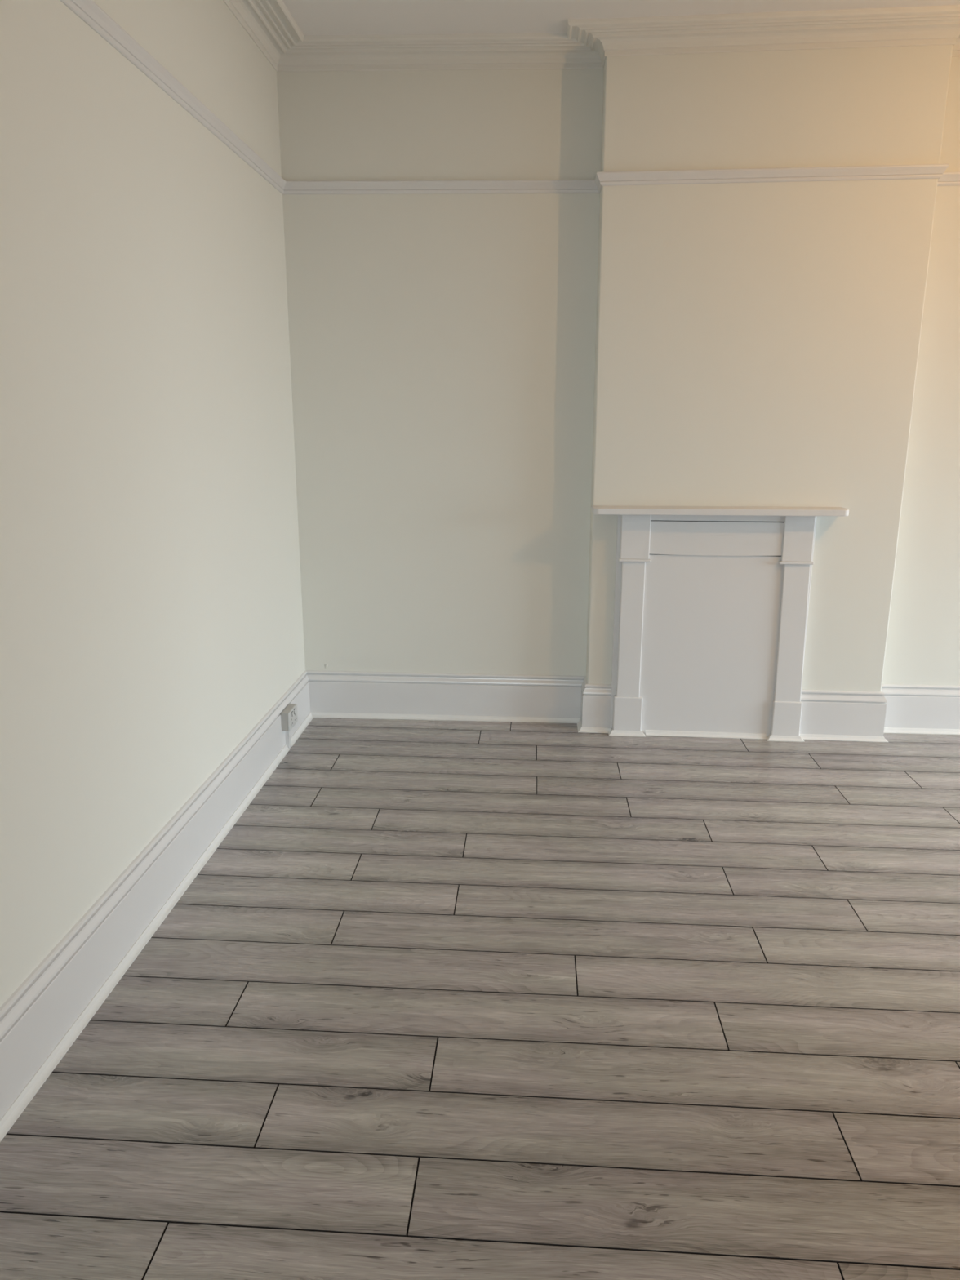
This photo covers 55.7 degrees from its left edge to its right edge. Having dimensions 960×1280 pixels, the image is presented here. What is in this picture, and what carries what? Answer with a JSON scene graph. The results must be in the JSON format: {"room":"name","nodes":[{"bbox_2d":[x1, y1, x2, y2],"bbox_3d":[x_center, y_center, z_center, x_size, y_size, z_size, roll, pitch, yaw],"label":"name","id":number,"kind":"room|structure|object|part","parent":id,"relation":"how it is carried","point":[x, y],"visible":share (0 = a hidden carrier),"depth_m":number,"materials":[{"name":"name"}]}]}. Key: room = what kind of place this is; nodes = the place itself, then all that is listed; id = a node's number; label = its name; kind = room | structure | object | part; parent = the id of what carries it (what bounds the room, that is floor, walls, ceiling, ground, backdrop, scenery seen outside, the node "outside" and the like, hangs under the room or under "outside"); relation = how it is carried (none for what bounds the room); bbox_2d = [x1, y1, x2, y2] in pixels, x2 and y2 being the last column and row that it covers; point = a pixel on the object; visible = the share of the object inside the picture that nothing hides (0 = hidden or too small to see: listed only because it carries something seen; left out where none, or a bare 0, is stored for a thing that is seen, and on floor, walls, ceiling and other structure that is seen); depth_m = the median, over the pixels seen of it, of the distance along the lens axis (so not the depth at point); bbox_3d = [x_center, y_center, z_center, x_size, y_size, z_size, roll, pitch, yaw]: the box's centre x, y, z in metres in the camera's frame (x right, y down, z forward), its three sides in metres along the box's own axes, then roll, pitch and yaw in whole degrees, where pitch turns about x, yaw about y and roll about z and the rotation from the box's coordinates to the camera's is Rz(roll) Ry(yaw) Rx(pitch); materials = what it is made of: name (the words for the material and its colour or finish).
{"room":"empty living room","nodes":[
{"label":"empty living room","id":0,"kind":"room"},
{"bbox_2d":[0,0,305,1006],"bbox_3d":[-1.213,-0.239,0.628,0.187,3.196,7.707,1,14,3],"label":"wall","id":1,"kind":"structure","parent":0,"point":[151,613],"depth_m":2.60,"materials":[{"name":"white paint"}]},
{"bbox_2d":[0,671,313,1142],"bbox_3d":[-1.109,1.178,1.057,0.048,0.241,7.551,1,14,3],"label":"baseboard","id":2,"kind":"structure","parent":1,"relation":"attached to","point":[41,1020],"depth_m":2.56,"materials":[{"name":"white wood"}]},
{"bbox_2d":[59,0,285,194],"bbox_3d":[-1.117,-1.154,0.480,0.030,0.052,7.551,1,14,3],"label":"trim","id":3,"kind":"structure","parent":1,"relation":"attached to","point":[88,11],"depth_m":2.79,"materials":[{"name":"white"}]},
{"bbox_2d":[222,0,303,71],"bbox_3d":[-1.047,-1.652,0.353,0.172,0.082,7.551,1,14,3],"label":"trim","id":4,"kind":"structure","parent":1,"relation":"attached to","point":[269,24],"depth_m":3.66,"materials":[{"name":"white"}]},
{"bbox_2d":[280,703,297,748],"bbox_3d":[-0.887,0.412,4.251,0.043,0.194,0.146,1,14,3],"label":"wall socket","id":5,"kind":"object","parent":1,"relation":"attached to","point":[289,717],"visible":1,"depth_m":4.21,"materials":[{"name":"grey plastic"}]},
{"bbox_3d":[-0.892,0.456,4.250,0.004,0.108,0.018,1,14,3],"label":"trunking lid","id":6,"kind":"part","parent":5,"relation":"part of","materials":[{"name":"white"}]},
{"bbox_2d":[0,717,959,1279],"bbox_3d":[2.097,1.391,0.936,6.460,0.060,7.600,1,14,3],"label":"floor","id":7,"kind":"structure","parent":0,"point":[443,1000],"depth_m":2.30,"materials":[{"name":"grey laminate"}]},
{"bbox_2d":[591,505,848,742],"bbox_3d":[1.091,-0.067,4.314,1.150,1.128,0.130,1,14,4],"label":"fireplace surround","id":8,"kind":"object","parent":7,"relation":"on","point":[711,605],"visible":1,"depth_m":4.33,"materials":[{"name":"white wood"}]},
{"bbox_3d":[1.110,0.034,4.386,0.665,0.898,0.036,1,14,4],"label":"infill panel","id":9,"kind":"part","parent":8,"relation":"part of","materials":[{"name":"white wood"}]},
{"bbox_2d":[591,505,848,516],"bbox_3d":[1.096,-0.595,4.183,1.149,0.040,0.143,1,14,3],"label":"mantel shelf","id":10,"kind":"object","parent":8,"relation":"attached to","point":[620,511],"depth_m":4.14,"materials":[{"name":"white wood"}]},
{"bbox_2d":[276,56,959,685],"bbox_3d":[2.330,-1.157,4.277,6.807,3.283,0.236,1,14,3],"label":"wall","id":11,"kind":"structure","parent":0,"point":[442,346],"depth_m":4.29,"materials":[{"name":"white paint"}]},
{"bbox_2d":[276,32,602,71],"bbox_3d":[-0.184,-2.527,3.904,1.452,0.086,0.172,1,14,2],"label":"trim","id":12,"kind":"structure","parent":11,"relation":"attached to","point":[528,51],"depth_m":3.94,"materials":[{"name":"white"}]},
{"bbox_2d":[283,179,599,194],"bbox_3d":[-0.181,-2.044,4.096,1.452,0.055,0.030,1,14,2],"label":"trim","id":13,"kind":"structure","parent":11,"relation":"attached to","point":[560,186],"depth_m":4.09,"materials":[{"name":"white"}]},
{"bbox_2d":[305,670,585,723],"bbox_3d":[-0.181,0.291,4.666,1.453,0.241,0.046,1,14,2],"label":"baseboard","id":14,"kind":"structure","parent":11,"relation":"attached to","point":[520,698],"depth_m":4.66,"materials":[{"name":"white wood"}]},
{"bbox_2d":[881,684,959,734],"bbox_3d":[3.751,0.374,4.460,3.610,0.247,0.046,1,14,2],"label":"baseboard","id":15,"kind":"structure","parent":11,"relation":"attached to","point":[910,708],"depth_m":4.52,"materials":[{"name":"white wood"}]},
{"bbox_2d":[937,171,959,186],"bbox_3d":[3.751,-2.000,3.880,3.609,0.098,0.030,1,14,2],"label":"trim","id":16,"kind":"structure","parent":11,"relation":"attached to","point":[948,179],"depth_m":3.96,"materials":[{"name":"white"}]},
{"bbox_2d":[951,37,959,56],"bbox_3d":[3.748,-2.491,3.686,3.609,0.138,0.172,1,14,2],"label":"trim","id":17,"kind":"structure","parent":11,"relation":"attached to","point":[956,47],"depth_m":3.84,"materials":[{"name":"white"}]},
{"bbox_2d":[282,0,959,35],"bbox_3d":[2.098,-1.718,0.167,6.461,0.194,7.600,1,14,3],"label":"ceiling","id":18,"kind":"structure","parent":0,"point":[313,17],"depth_m":3.59,"materials":[{"name":"white paint"}]},
{"bbox_2d":[586,44,952,691],"bbox_3d":[1.248,-1.135,4.274,1.444,3.223,0.343,1,14,3],"label":"wall","id":19,"kind":"structure","parent":0,"point":[757,344],"depth_m":4.02,"materials":[{"name":"white paint"}]},
{"bbox_2d":[566,21,606,68],"bbox_3d":[0.451,-2.501,3.812,0.341,0.082,0.097,-12,18,-41],"label":"trim","id":20,"kind":"structure","parent":19,"relation":"attached to","point":[595,44],"depth_m":3.81,"materials":[{"name":"white"}]},
{"bbox_2d":[577,675,611,733],"bbox_3d":[0.575,0.322,4.567,0.163,0.241,0.186,1,14,3],"label":"baseboard","id":21,"kind":"structure","parent":19,"relation":"attached to","point":[597,698],"depth_m":4.50,"materials":[{"name":"white wood"}]},
{"bbox_2d":[595,174,601,193],"bbox_3d":[0.524,-2.016,4.001,0.031,0.052,0.168,1,14,3],"label":"trim","id":22,"kind":"structure","parent":19,"relation":"attached to","point":[597,181],"depth_m":4.00,"materials":[{"name":"white"}]},
{"bbox_2d":[568,4,959,56],"bbox_3d":[1.234,-2.476,3.690,1.753,0.106,0.172,1,14,4],"label":"trim","id":23,"kind":"structure","parent":19,"relation":"attached to","point":[927,25],"depth_m":3.71,"materials":[{"name":"white"}]},
{"bbox_2d":[596,164,949,186],"bbox_3d":[1.238,-1.990,3.883,1.470,0.070,0.030,1,14,4],"label":"trim","id":24,"kind":"structure","parent":19,"relation":"attached to","point":[918,171],"depth_m":3.88,"materials":[{"name":"white"}]},
{"bbox_2d":[799,689,888,742],"bbox_3d":[1.771,0.369,4.419,0.435,0.243,0.046,1,14,4],"label":"baseboard","id":25,"kind":"structure","parent":19,"relation":"attached to","point":[826,715],"depth_m":4.42,"materials":[{"name":"white wood"}]}
]}

